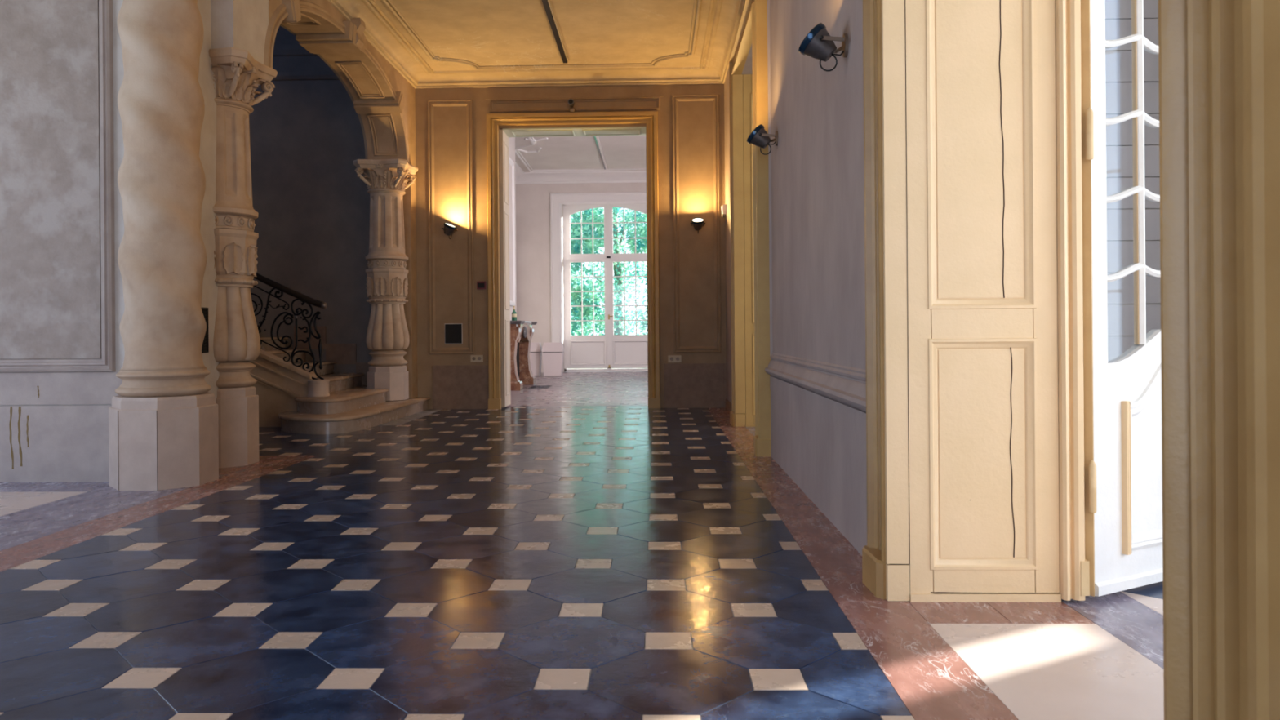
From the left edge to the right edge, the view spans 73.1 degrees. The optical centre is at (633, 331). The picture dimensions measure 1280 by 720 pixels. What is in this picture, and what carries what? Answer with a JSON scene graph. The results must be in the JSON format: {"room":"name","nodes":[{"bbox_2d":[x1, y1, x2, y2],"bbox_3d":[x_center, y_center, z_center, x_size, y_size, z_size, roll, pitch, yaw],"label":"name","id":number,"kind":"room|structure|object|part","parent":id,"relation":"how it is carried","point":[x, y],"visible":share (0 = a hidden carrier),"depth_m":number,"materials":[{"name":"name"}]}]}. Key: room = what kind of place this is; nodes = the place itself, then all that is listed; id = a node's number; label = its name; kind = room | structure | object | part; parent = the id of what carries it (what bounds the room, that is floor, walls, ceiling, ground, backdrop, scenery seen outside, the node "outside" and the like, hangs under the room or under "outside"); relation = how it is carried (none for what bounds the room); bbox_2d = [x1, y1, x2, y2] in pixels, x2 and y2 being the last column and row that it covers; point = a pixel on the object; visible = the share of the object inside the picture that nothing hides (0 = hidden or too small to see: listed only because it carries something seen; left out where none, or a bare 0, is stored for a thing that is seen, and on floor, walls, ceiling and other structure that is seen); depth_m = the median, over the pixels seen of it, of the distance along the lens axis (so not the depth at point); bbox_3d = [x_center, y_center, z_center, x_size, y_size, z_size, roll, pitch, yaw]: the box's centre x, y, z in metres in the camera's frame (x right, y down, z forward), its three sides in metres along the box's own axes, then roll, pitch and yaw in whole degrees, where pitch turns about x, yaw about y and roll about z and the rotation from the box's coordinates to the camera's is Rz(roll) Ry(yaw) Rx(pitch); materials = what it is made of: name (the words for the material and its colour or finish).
{"room":"historic interior","nodes":[
{"label":"historic interior","id":0,"kind":"room"},
{"bbox_2d":[0,0,268,482],"bbox_3d":[-5.013,-2.060,6.498,4.070,6.200,1.170,0,0,2],"label":"wall","id":1,"kind":"structure","parent":0,"point":[62,306],"depth_m":5.91,"materials":[{"name":"paint"}]},
{"bbox_3d":[-4.355,-1.338,5.930,1.405,3.055,0.016,0,0,2],"label":"plaster panel","id":2,"kind":"part","parent":1,"relation":"part of","materials":[{"name":"grey paint"}]},
{"bbox_3d":[-4.347,-1.331,5.915,1.580,3.228,0.040,0,0,2],"label":"panel moulding","id":3,"kind":"part","parent":1,"relation":"part of","materials":[{"name":"paint"}]},
{"bbox_2d":[201,306,208,352],"bbox_3d":[-3.131,-0.009,6.264,0.012,0.332,0.180,0,0,2],"label":"air vent","id":4,"kind":"object","parent":1,"relation":"in","point":[205,348],"visible":0.39,"depth_m":6.32,"materials":[{"name":"black metal"}]},
{"bbox_2d":[263,0,417,398],"bbox_3d":[-3.086,-1.150,9.136,0.630,4.350,4.395,0,0,2],"label":"wall","id":5,"kind":"structure","parent":0,"point":[384,100],"depth_m":10.21,"materials":[{"name":"stone"}]},
{"bbox_3d":[-3.181,-2.888,7.951,0.235,0.171,0.707,0,0,2],"label":"coffer moulding","id":6,"kind":"part","parent":5,"relation":"part of","materials":[{"name":"stone"}]},
{"bbox_3d":[-3.180,-2.882,7.962,0.314,0.201,0.811,0,0,2],"label":"coffer moulding","id":7,"kind":"part","parent":5,"relation":"part of","materials":[{"name":"stone"}]},
{"bbox_3d":[-3.129,-2.882,9.925,0.314,0.201,0.813,0,0,2],"label":"coffer moulding","id":8,"kind":"part","parent":5,"relation":"part of","materials":[{"name":"stone"}]},
{"bbox_3d":[-3.129,-2.889,9.936,0.235,0.170,0.709,0,0,2],"label":"coffer moulding","id":9,"kind":"part","parent":5,"relation":"part of","materials":[{"name":"stone"}]},
{"bbox_3d":[-3.105,-2.438,10.717,0.235,0.402,0.247,0,0,2],"label":"coffer moulding","id":10,"kind":"part","parent":5,"relation":"part of","materials":[{"name":"stone"}]},
{"bbox_3d":[-3.105,-2.431,10.705,0.314,0.464,0.287,0,0,2],"label":"coffer moulding","id":11,"kind":"part","parent":5,"relation":"part of","materials":[{"name":"stone"}]},
{"bbox_2d":[248,25,726,408],"bbox_3d":[-1.018,-2.092,11.428,11.800,6.200,0.445,0,0,2],"label":"wall","id":12,"kind":"structure","parent":0,"point":[451,123],"depth_m":11.31,"materials":[{"name":"paint"}]},
{"bbox_3d":[-5.035,-3.680,11.340,3.400,0.140,0.060,0,0,2],"label":"frieze moulding","id":13,"kind":"part","parent":12,"relation":"part of","materials":[{"name":"grey paint"}]},
{"bbox_3d":[-5.032,-3.340,11.340,3.400,0.100,0.060,0,0,2],"label":"frieze moulding","id":14,"kind":"part","parent":12,"relation":"part of","materials":[{"name":"grey paint"}]},
{"bbox_3d":[-3.882,0.331,11.331,1.140,0.800,0.020,0,0,2],"label":"wall skirting","id":15,"kind":"part","parent":12,"relation":"part of","materials":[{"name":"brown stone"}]},
{"bbox_2d":[441,222,457,239],"bbox_3d":[-2.383,-1.304,11.204,0.196,0.214,0.225,0,0,2],"label":"wall spotlight","id":16,"kind":"object","parent":12,"relation":"attached to","point":[449,228],"visible":1,"depth_m":11.14,"materials":[{"name":"brown metal"}]},
{"bbox_3d":[-2.389,-1.366,11.303,0.598,3.330,0.026,0,0,2],"label":"panel moulding","id":17,"kind":"part","parent":12,"relation":"part of","materials":[{"name":"wood"}]},
{"bbox_2d":[470,355,483,362],"bbox_3d":[-2.047,0.356,11.298,0.160,0.090,0.019,0,0,2],"label":"double socket","id":18,"kind":"object","parent":12,"relation":"attached to","point":[474,358],"visible":1,"depth_m":11.29,"materials":[{"name":"beige plastic"}]},
{"bbox_2d":[476,281,486,289],"bbox_3d":[-1.983,-0.601,11.286,0.115,0.103,0.040,0,0,2],"label":"light switch","id":19,"kind":"object","parent":12,"relation":"attached to","point":[480,285],"visible":1,"depth_m":11.27,"materials":[{"name":"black plastic"}]},
{"bbox_2d":[499,128,511,407],"bbox_3d":[-1.710,-0.826,11.543,0.060,3.640,0.450,0,0,2],"label":"door","id":20,"kind":"structure","parent":12,"relation":"in","point":[504,139],"depth_m":11.39,"materials":[{"name":"beige wood"}]},
{"bbox_3d":[-1.701,-2.107,11.543,0.022,0.800,0.310,0,0,2],"label":"panel moulding","id":21,"kind":"part","parent":20,"relation":"part of","materials":[{"name":"beige wood"}]},
{"bbox_3d":[-1.692,-0.936,11.543,0.022,1.300,0.310,0,0,2],"label":"panel moulding","id":22,"kind":"part","parent":20,"relation":"part of","materials":[{"name":"beige wood"}]},
{"bbox_3d":[-1.682,0.348,11.543,0.022,1.010,0.310,0,0,2],"label":"panel moulding","id":23,"kind":"part","parent":20,"relation":"part of","materials":[{"name":"beige wood"}]},
{"bbox_2d":[567,98,575,112],"bbox_3d":[-0.799,-2.918,11.200,0.091,0.160,0.148,0,0,2],"label":"security camera","id":24,"kind":"object","parent":12,"relation":"attached to","point":[571,101],"visible":1,"depth_m":11.20,"materials":[{"name":"brown plastic"}]},
{"bbox_2d":[486,111,660,408],"bbox_3d":[-0.783,-0.919,11.242,2.240,3.850,0.065,0,0,2],"label":"trim","id":25,"kind":"structure","parent":12,"relation":"attached to","point":[650,118],"depth_m":11.24,"materials":[{"name":"paint"}]},
{"bbox_2d":[502,126,645,137],"bbox_3d":[-0.769,-2.651,11.514,1.873,0.029,0.460,0,0,2],"label":"trim","id":26,"kind":"structure","parent":12,"relation":"attached to","point":[605,131],"depth_m":11.47,"materials":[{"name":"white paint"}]},
{"bbox_3d":[-1.205,-2.642,11.520,0.830,0.016,0.310,0,0,2],"label":"panel moulding","id":27,"kind":"part","parent":26,"relation":"part of","materials":[{"name":"beige paint"}]},
{"bbox_3d":[-0.285,-2.649,11.496,0.770,0.016,0.310,0,0,2],"label":"panel moulding","id":28,"kind":"part","parent":26,"relation":"part of","materials":[{"name":"beige paint"}]},
{"bbox_3d":[-0.764,-2.954,11.255,2.230,0.170,0.036,0,0,2],"label":"panel moulding","id":29,"kind":"part","parent":12,"relation":"part of","materials":[{"name":"wood"}]},
{"bbox_2d":[667,355,681,362],"bbox_3d":[0.537,0.359,11.230,0.170,0.090,0.019,0,0,2],"label":"double socket","id":30,"kind":"object","parent":12,"relation":"attached to","point":[671,358],"visible":1,"depth_m":11.22,"materials":[{"name":"beige plastic"}]},
{"bbox_3d":[0.820,-1.398,11.219,0.619,3.358,0.026,0,0,2],"label":"panel moulding","id":31,"kind":"part","parent":12,"relation":"part of","materials":[{"name":"stone"}]},
{"bbox_2d":[690,217,705,234],"bbox_3d":[0.829,-1.361,11.117,0.196,0.216,0.230,0,0,2],"label":"wall spotlight","id":32,"kind":"object","parent":12,"relation":"attached to","point":[697,222],"visible":1,"depth_m":11.07,"materials":[{"name":"brown metal"}]},
{"bbox_2d":[508,137,516,320],"bbox_3d":[-2.758,-1.428,16.688,0.935,4.900,9.980,0,0,2],"label":"wall","id":33,"kind":"structure","parent":0,"point":[511,140],"depth_m":16.66,"materials":[{"name":"white paint"}]},
{"bbox_3d":[-2.341,-1.881,15.566,0.035,2.800,2.400,0,0,2],"label":"panel moulding","id":34,"kind":"part","parent":33,"relation":"part of","materials":[{"name":"white paint"}]},
{"bbox_2d":[327,0,745,88],"bbox_3d":[-1.214,-3.368,4.333,11.800,0.345,14.000,0,0,2],"label":"ceiling","id":35,"kind":"structure","parent":0,"point":[431,43],"depth_m":9.88,"materials":[{"name":"paint"}]},
{"bbox_3d":[-1.026,-3.334,4.438,3.466,0.031,13.256,0,0,2],"label":"panel moulding","id":36,"kind":"part","parent":35,"relation":"part of","materials":[{"name":"paint"}]},
{"bbox_3d":[-0.981,-3.334,6.157,3.104,0.021,9.394,0,0,2],"label":"panel moulding","id":37,"kind":"part","parent":35,"relation":"part of","materials":[{"name":"paint"}]},
{"bbox_3d":[-0.981,-3.334,6.157,3.214,0.038,9.504,0,0,2],"label":"panel moulding","id":38,"kind":"part","parent":35,"relation":"part of","materials":[{"name":"paint"}]},
{"bbox_2d":[542,0,568,63],"bbox_3d":[-0.914,-3.324,7.443,0.073,0.038,6.435,0,0,2],"label":"track rail","id":39,"kind":"object","parent":35,"relation":"attached to","point":[547,4],"visible":1,"depth_m":9.48,"materials":[{"name":"black metal"}]},
{"bbox_2d":[515,135,646,183],"bbox_3d":[0.404,-3.858,16.604,7.400,0.390,9.980,0,0,2],"label":"ceiling","id":40,"kind":"structure","parent":0,"point":[557,159],"depth_m":19.64,"materials":[{"name":"white paint"}]},
{"bbox_3d":[0.425,-3.786,16.429,6.950,0.245,9.630,0,0,2],"label":"cornice","id":41,"kind":"part","parent":40,"relation":"part of","materials":[{"name":"white paint"}]},
{"bbox_2d":[594,136,607,169],"bbox_3d":[-0.731,-3.877,17.574,0.080,0.035,6.100,0,0,2],"label":"track rail","id":42,"kind":"object","parent":40,"relation":"attached to","point":[597,139],"visible":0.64,"depth_m":18.63,"materials":[{"name":"metal"}]},
{"bbox_2d":[515,182,646,372],"bbox_3d":[0.577,-1.455,21.507,7.350,4.900,0.670,0,0,2],"label":"wall","id":43,"kind":"structure","parent":0,"point":[539,206],"depth_m":21.31,"materials":[{"name":"white paint"}]},
{"bbox_3d":[-0.624,-1.205,21.238,2.820,4.420,0.070,0,0,2],"label":"architrave","id":44,"kind":"part","parent":43,"relation":"part of","materials":[{"name":"white wood"}]},
{"bbox_2d":[563,203,648,372],"bbox_3d":[-0.613,-1.105,21.621,2.260,4.220,0.205,0,0,2],"label":"french door","id":45,"kind":"structure","parent":43,"relation":"in","point":[610,352],"depth_m":21.62,"materials":[{"name":"white wood"}]},
{"bbox_3d":[-1.154,-1.916,21.652,0.850,0.050,0.050,0,0,2],"label":"rail","id":46,"kind":"part","parent":45,"relation":"part of","materials":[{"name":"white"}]},
{"bbox_3d":[-1.153,-1.761,21.652,0.850,0.060,0.050,0,0,2],"label":"rail","id":47,"kind":"part","parent":45,"relation":"part of","materials":[{"name":"white wood"}]},
{"bbox_3d":[-1.135,0.539,21.630,0.890,0.620,0.035,0,0,2],"label":"panel moulding","id":48,"kind":"part","parent":45,"relation":"part of","materials":[{"name":"white wood"}]},
{"bbox_3d":[-1.137,0.174,21.652,0.850,0.150,0.050,0,0,2],"label":"rail","id":49,"kind":"part","parent":45,"relation":"part of","materials":[{"name":"white wood"}]},
{"bbox_3d":[-1.132,0.879,21.652,0.850,0.100,0.050,0,0,2],"label":"rail","id":50,"kind":"part","parent":45,"relation":"part of","materials":[{"name":"white wood"}]},
{"bbox_3d":[-1.134,0.539,21.662,0.850,0.580,0.020,0,0,2],"label":"panel","id":51,"kind":"part","parent":45,"relation":"part of","materials":[{"name":"white wood"}]},
{"bbox_3d":[-0.084,-1.924,21.624,0.850,0.050,0.050,0,0,2],"label":"rail","id":52,"kind":"part","parent":45,"relation":"part of","materials":[{"name":"white wood"}]},
{"bbox_3d":[-0.083,-1.769,21.624,0.850,0.060,0.050,0,0,2],"label":"rail","id":53,"kind":"part","parent":45,"relation":"part of","materials":[{"name":"white wood"}]},
{"bbox_3d":[-0.065,0.530,21.602,0.890,0.620,0.035,0,0,2],"label":"panel moulding","id":54,"kind":"part","parent":45,"relation":"part of","materials":[{"name":"white wood"}]},
{"bbox_3d":[-0.068,0.166,21.624,0.850,0.150,0.050,0,0,2],"label":"rail","id":55,"kind":"part","parent":45,"relation":"part of","materials":[{"name":"white wood"}]},
{"bbox_3d":[-0.065,0.530,21.634,0.850,0.580,0.020,0,0,2],"label":"panel","id":56,"kind":"part","parent":45,"relation":"part of","materials":[{"name":"white wood"}]},
{"bbox_3d":[-0.062,0.871,21.624,0.850,0.100,0.050,0,0,2],"label":"rail","id":57,"kind":"part","parent":45,"relation":"part of","materials":[{"name":"white wood"}]},
{"bbox_2d":[0,371,1164,719],"bbox_3d":[-0.819,1.081,10.425,12.200,0.151,26.200,0,0,2],"label":"floor","id":58,"kind":"structure","parent":0,"point":[560,562],"depth_m":3.22,"materials":[{"name":"tile"}]},
{"bbox_2d":[108,0,218,490],"bbox_3d":[-3.197,-1.149,5.865,0.610,4.350,0.612,0,0,2],"label":"twisted column","id":59,"kind":"structure","parent":58,"relation":"on","point":[163,432],"depth_m":5.66,"materials":[{"name":"stone"}]},
{"bbox_2d":[208,47,277,467],"bbox_3d":[-3.189,-0.447,6.706,0.671,3.295,0.671,0,0,2],"label":"fluted column","id":60,"kind":"structure","parent":58,"relation":"on","point":[237,75],"depth_m":6.56,"materials":[{"name":"stone"}]},
{"bbox_2d":[251,66,257,74],"bbox_3d":[-2.940,-2.042,6.699,0.044,0.088,0.094,0,0,2],"label":"flower","id":61,"kind":"object","parent":60,"relation":"on","point":[255,69],"depth_m":6.68,"materials":[{"name":"stone"}]},
{"bbox_2d":[248,324,431,434],"bbox_3d":[-4.705,0.023,9.977,4.030,2.029,2.759,0,0,2],"label":"staircase","id":62,"kind":"structure","parent":58,"relation":"on","point":[290,399],"depth_m":9.32,"materials":[{"name":"stone"}]},
{"bbox_3d":[-5.105,0.077,9.411,3.260,1.468,0.132,0,0,2],"label":"string moulding","id":63,"kind":"part","parent":62,"relation":"part of","materials":[{"name":"stone"}]},
{"bbox_3d":[-5.105,0.039,9.407,3.260,1.484,0.140,0,0,2],"label":"string moulding","id":64,"kind":"part","parent":62,"relation":"part of","materials":[{"name":"stone"}]},
{"bbox_3d":[-5.106,-0.107,9.409,3.260,1.476,0.136,0,0,2],"label":"string moulding","id":65,"kind":"part","parent":62,"relation":"part of","materials":[{"name":"stone"}]},
{"bbox_3d":[-5.107,-0.233,9.417,3.260,1.509,0.190,0,0,2],"label":"string moulding","id":66,"kind":"part","parent":62,"relation":"part of","materials":[{"name":"stone"}]},
{"bbox_2d":[250,272,327,379],"bbox_3d":[-5.017,-0.622,9.384,3.396,2.352,0.077,0,0,2],"label":"balustrade","id":67,"kind":"object","parent":62,"relation":"on","point":[303,298],"visible":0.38,"depth_m":9.34,"materials":[{"name":"black metal"}]},
{"bbox_3d":[-5.029,-1.018,9.385,3.320,1.560,0.077,0,0,2],"label":"handrail","id":68,"kind":"part","parent":67,"relation":"part of","materials":[{"name":"black"}]},
{"bbox_2d":[352,158,418,400],"bbox_3d":[-3.081,-0.448,10.824,0.671,3.295,0.671,0,0,2],"label":"fluted column","id":69,"kind":"structure","parent":58,"relation":"on","point":[387,335],"depth_m":10.64,"materials":[{"name":"stone"}]},
{"bbox_2d":[376,163,382,168],"bbox_3d":[-3.101,-2.040,10.562,0.094,0.088,0.044,0,0,2],"label":"flower","id":70,"kind":"object","parent":69,"relation":"on","point":[378,165],"depth_m":10.55,"materials":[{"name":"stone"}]},
{"bbox_2d":[510,320,537,391],"bbox_3d":[-2.095,0.417,15.740,0.480,1.200,2.040,0,0,2],"label":"fireplace","id":71,"kind":"object","parent":58,"relation":"on","point":[522,332],"visible":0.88,"depth_m":16.01,"materials":[{"name":"brown stone"}]},
{"bbox_2d":[511,306,516,320],"bbox_3d":[-2.104,-0.314,15.260,0.092,0.262,0.092,0,0,2],"label":"bottle","id":72,"kind":"object","parent":71,"relation":"on","point":[513,313],"visible":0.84,"depth_m":15.22,"materials":[{"name":"green glass"}]},
{"bbox_2d":[510,320,537,324],"bbox_3d":[-2.100,-0.153,15.740,0.480,0.060,2.040,0,0,2],"label":"mantel shelf","id":73,"kind":"object","parent":71,"relation":"attached to","point":[512,322],"depth_m":14.93,"materials":[{"name":"stone"}]},
{"bbox_2d":[529,342,542,376],"bbox_3d":[-2.337,0.637,19.818,0.474,0.757,0.404,0,0,2],"label":"bin","id":74,"kind":"object","parent":58,"relation":"on","point":[535,353],"visible":0.47,"depth_m":19.64,"materials":[{"name":"white plastic"}]},
{"bbox_2d":[529,342,542,351],"bbox_3d":[-2.339,0.364,19.818,0.474,0.210,0.404,0,0,2],"label":"lid","id":75,"kind":"object","parent":74,"relation":"attached to","point":[535,347],"depth_m":19.64,"materials":[{"name":"white plastic"}]},
{"bbox_2d":[528,385,551,388],"bbox_3d":[-1.691,1.010,15.735,0.340,0.007,0.730,0,0,2],"label":"floor grate","id":76,"kind":"object","parent":58,"relation":"on","point":[533,386],"visible":1,"depth_m":15.67,"materials":[{"name":"grey metal"}]},
{"bbox_2d":[541,342,564,376],"bbox_3d":[-1.817,0.633,19.604,0.474,0.757,0.404,0,0,2],"label":"bin","id":77,"kind":"object","parent":58,"relation":"on","point":[553,353],"visible":1,"depth_m":19.43,"materials":[{"name":"white plastic"}]},
{"bbox_2d":[541,342,564,351],"bbox_3d":[-1.820,0.360,19.604,0.474,0.210,0.404,0,0,2],"label":"lid","id":78,"kind":"object","parent":77,"relation":"attached to","point":[547,347],"depth_m":19.43,"materials":[{"name":"white plastic"}]},
{"bbox_2d":[724,0,1054,593],"bbox_3d":[1.284,-1.185,4.343,0.642,4.350,13.750,0,0,2],"label":"wall","id":79,"kind":"structure","parent":0,"point":[816,368],"depth_m":4.83,"materials":[{"name":"grey paint"}]},
{"bbox_2d":[720,204,726,217],"bbox_3d":[1.151,-1.527,10.993,0.070,0.165,0.080,0,0,2],"label":"sensor","id":80,"kind":"object","parent":79,"relation":"attached to","point":[723,207],"visible":1,"depth_m":10.96,"materials":[{"name":"white plastic"}]},
{"bbox_3d":[1.179,0.933,10.248,0.014,0.115,1.950,0,0,2],"label":"skirting","id":81,"kind":"part","parent":79,"relation":"part of","materials":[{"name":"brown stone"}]},
{"bbox_2d":[732,74,755,426],"bbox_3d":[1.372,-0.840,8.982,0.654,3.658,0.050,0,0,2],"label":"door","id":82,"kind":"structure","parent":79,"relation":"attached to","point":[742,84],"depth_m":8.97,"materials":[{"name":"paint"}]},
{"bbox_3d":[1.411,-2.566,8.986,0.367,0.207,0.040,0,0,2],"label":"rail","id":83,"kind":"part","parent":82,"relation":"part of","materials":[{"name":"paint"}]},
{"bbox_3d":[1.421,-1.278,8.971,0.394,2.390,0.022,0,0,2],"label":"panel moulding","id":84,"kind":"part","parent":82,"relation":"part of","materials":[{"name":"paint"}]},
{"bbox_3d":[1.435,0.449,8.971,0.394,0.849,0.022,0,0,2],"label":"panel moulding","id":85,"kind":"part","parent":82,"relation":"part of","materials":[{"name":"paint"}]},
{"bbox_2d":[728,0,771,456],"bbox_3d":[1.050,-0.958,8.050,0.127,3.900,2.426,0,0,2],"label":"trim","id":86,"kind":"structure","parent":79,"relation":"attached to","point":[752,29],"depth_m":6.85,"materials":[{"name":"paint"}]},
{"bbox_2d":[746,124,777,155],"bbox_3d":[0.953,-1.418,6.397,0.226,0.226,0.196,0,0,2],"label":"wall spotlight","id":87,"kind":"object","parent":79,"relation":"attached to","point":[759,137],"visible":1,"depth_m":6.35,"materials":[{"name":"brown metal"}]},
{"bbox_3d":[1.002,-1.433,6.320,0.141,0.028,0.052,0,0,-26],"label":"bracket arm","id":88,"kind":"part","parent":87,"relation":"part of","materials":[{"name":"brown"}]},
{"bbox_3d":[1.022,0.289,5.155,0.052,0.125,3.360,0,0,2],"label":"dado rail","id":89,"kind":"part","parent":79,"relation":"part of","materials":[{"name":"grey paint"}]},
{"bbox_3d":[1.026,-1.446,5.170,0.016,3.325,3.270,0,0,2],"label":"panel moulding","id":90,"kind":"part","parent":79,"relation":"part of","materials":[{"name":"grey paint"}]},
{"bbox_2d":[798,22,848,71],"bbox_3d":[0.893,-1.337,4.078,0.226,0.226,0.196,0,0,2],"label":"wall spotlight","id":91,"kind":"object","parent":79,"relation":"attached to","point":[818,44],"visible":1,"depth_m":4.03,"materials":[{"name":"brown metal"}]},
{"bbox_3d":[0.942,-1.353,4.001,0.141,0.028,0.052,0,0,-26],"label":"bracket arm","id":92,"kind":"part","parent":91,"relation":"part of","materials":[{"name":"brown"}]},
{"bbox_3d":[0.946,-1.353,4.152,0.141,0.028,0.052,0,0,29],"label":"bracket arm","id":93,"kind":"part","parent":91,"relation":"part of","materials":[{"name":"brown"}]},
{"bbox_2d":[881,0,1089,602],"bbox_3d":[1.278,-0.840,3.170,0.716,3.660,0.074,0,0,2],"label":"trim","id":94,"kind":"structure","parent":79,"relation":"attached to","point":[982,99],"depth_m":3.17,"materials":[{"name":"beige paint"}]},
{"bbox_3d":[1.270,-1.277,3.191,0.370,2.366,0.014,0,0,2],"label":"panel","id":95,"kind":"part","parent":94,"relation":"part of","materials":[{"name":"beige paint"}]},
{"bbox_3d":[1.269,-1.277,3.173,0.394,2.390,0.022,0,0,2],"label":"panel moulding","id":96,"kind":"part","parent":94,"relation":"part of","materials":[{"name":"beige paint"}]},
{"bbox_3d":[1.280,-0.028,3.188,0.367,0.129,0.040,0,0,2],"label":"rail","id":97,"kind":"part","parent":94,"relation":"part of","materials":[{"name":"beige paint"}]},
{"bbox_3d":[1.284,0.450,3.191,0.370,0.825,0.014,0,0,2],"label":"panel","id":98,"kind":"part","parent":94,"relation":"part of","materials":[{"name":"beige paint"}]},
{"bbox_3d":[1.283,0.450,3.173,0.394,0.849,0.022,0,0,2],"label":"panel moulding","id":99,"kind":"part","parent":94,"relation":"part of","materials":[{"name":"beige paint"}]},
{"bbox_3d":[1.287,0.911,3.188,0.367,0.094,0.040,0,0,2],"label":"rail","id":100,"kind":"part","parent":94,"relation":"part of","materials":[{"name":"beige paint"}]},
{"bbox_3d":[1.588,-0.849,3.163,0.082,3.648,0.072,0,0,2],"label":"stop post","id":101,"kind":"part","parent":94,"relation":"part of","materials":[{"name":"beige paint"}]},
{"bbox_2d":[862,0,1279,719],"bbox_3d":[0.912,-0.957,2.312,0.102,3.900,2.266,0,0,2],"label":"trim","id":102,"kind":"structure","parent":79,"relation":"attached to","point":[1219,60],"depth_m":1.35,"materials":[{"name":"brown paint"}]},
{"bbox_2d":[1080,0,1162,596],"bbox_3d":[2.028,-0.776,3.353,0.894,3.480,0.068,0,0,-28],"label":"door","id":103,"kind":"structure","parent":79,"relation":"in","point":[1122,394],"depth_m":3.21,"materials":[{"name":"white paint"}]},
{"bbox_3d":[1.841,0.545,3.222,0.030,0.570,0.022,0,0,-28],"label":"panel moulding","id":104,"kind":"part","parent":103,"relation":"part of","materials":[{"name":"beige paint"}]},
{"bbox_3d":[2.048,0.477,3.370,0.690,0.970,0.045,0,0,-28],"label":"lock rail","id":105,"kind":"part","parent":103,"relation":"part of","materials":[{"name":"white paint"}]},
{"bbox_3d":[2.063,0.463,3.342,0.534,0.716,0.018,0,0,-28],"label":"panel moulding","id":106,"kind":"part","parent":103,"relation":"part of","materials":[{"name":"white paint"}]},
{"bbox_2d":[1105,0,1160,360],"bbox_3d":[3.224,-1.201,6.983,3.100,4.350,0.270,0,0,2],"label":"wall","id":107,"kind":"structure","parent":0,"point":[1118,60],"depth_m":6.87,"materials":[{"name":"paint"}]},
{"label":"outside","id":108,"kind":"structure","parent":0,"visible":0},
{"bbox_2d":[570,368,600,368],"bbox_3d":[1.344,1.314,50.933,80.000,0.150,58.100,0,0,1],"label":"lawn","id":109,"kind":"structure","parent":108,"point":[571,368],"depth_m":29.30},
{"bbox_2d":[569,207,618,335],"bbox_3d":[-2.393,-1.972,27.613,3.881,6.505,4.100,0,0,-8],"label":"tree","id":110,"kind":"object","parent":109,"relation":"on","point":[575,228],"visible":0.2,"depth_m":27.15,"materials":[{"name":"green plant"}]},
{"bbox_2d":[570,207,647,335],"bbox_3d":[-0.665,-3.959,32.881,7.674,10.442,7.332,0,0,2],"label":"tree","id":111,"kind":"object","parent":109,"relation":"on","point":[618,296],"visible":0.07,"depth_m":32.68,"materials":[{"name":"green plant"}]},
{"bbox_2d":[615,207,647,334],"bbox_3d":[1.577,-1.846,27.449,4.372,6.190,4.099,0,0,2],"label":"tree","id":112,"kind":"object","parent":109,"relation":"on","point":[642,242],"visible":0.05,"depth_m":26.71,"materials":[{"name":"green plant"}]}
]}

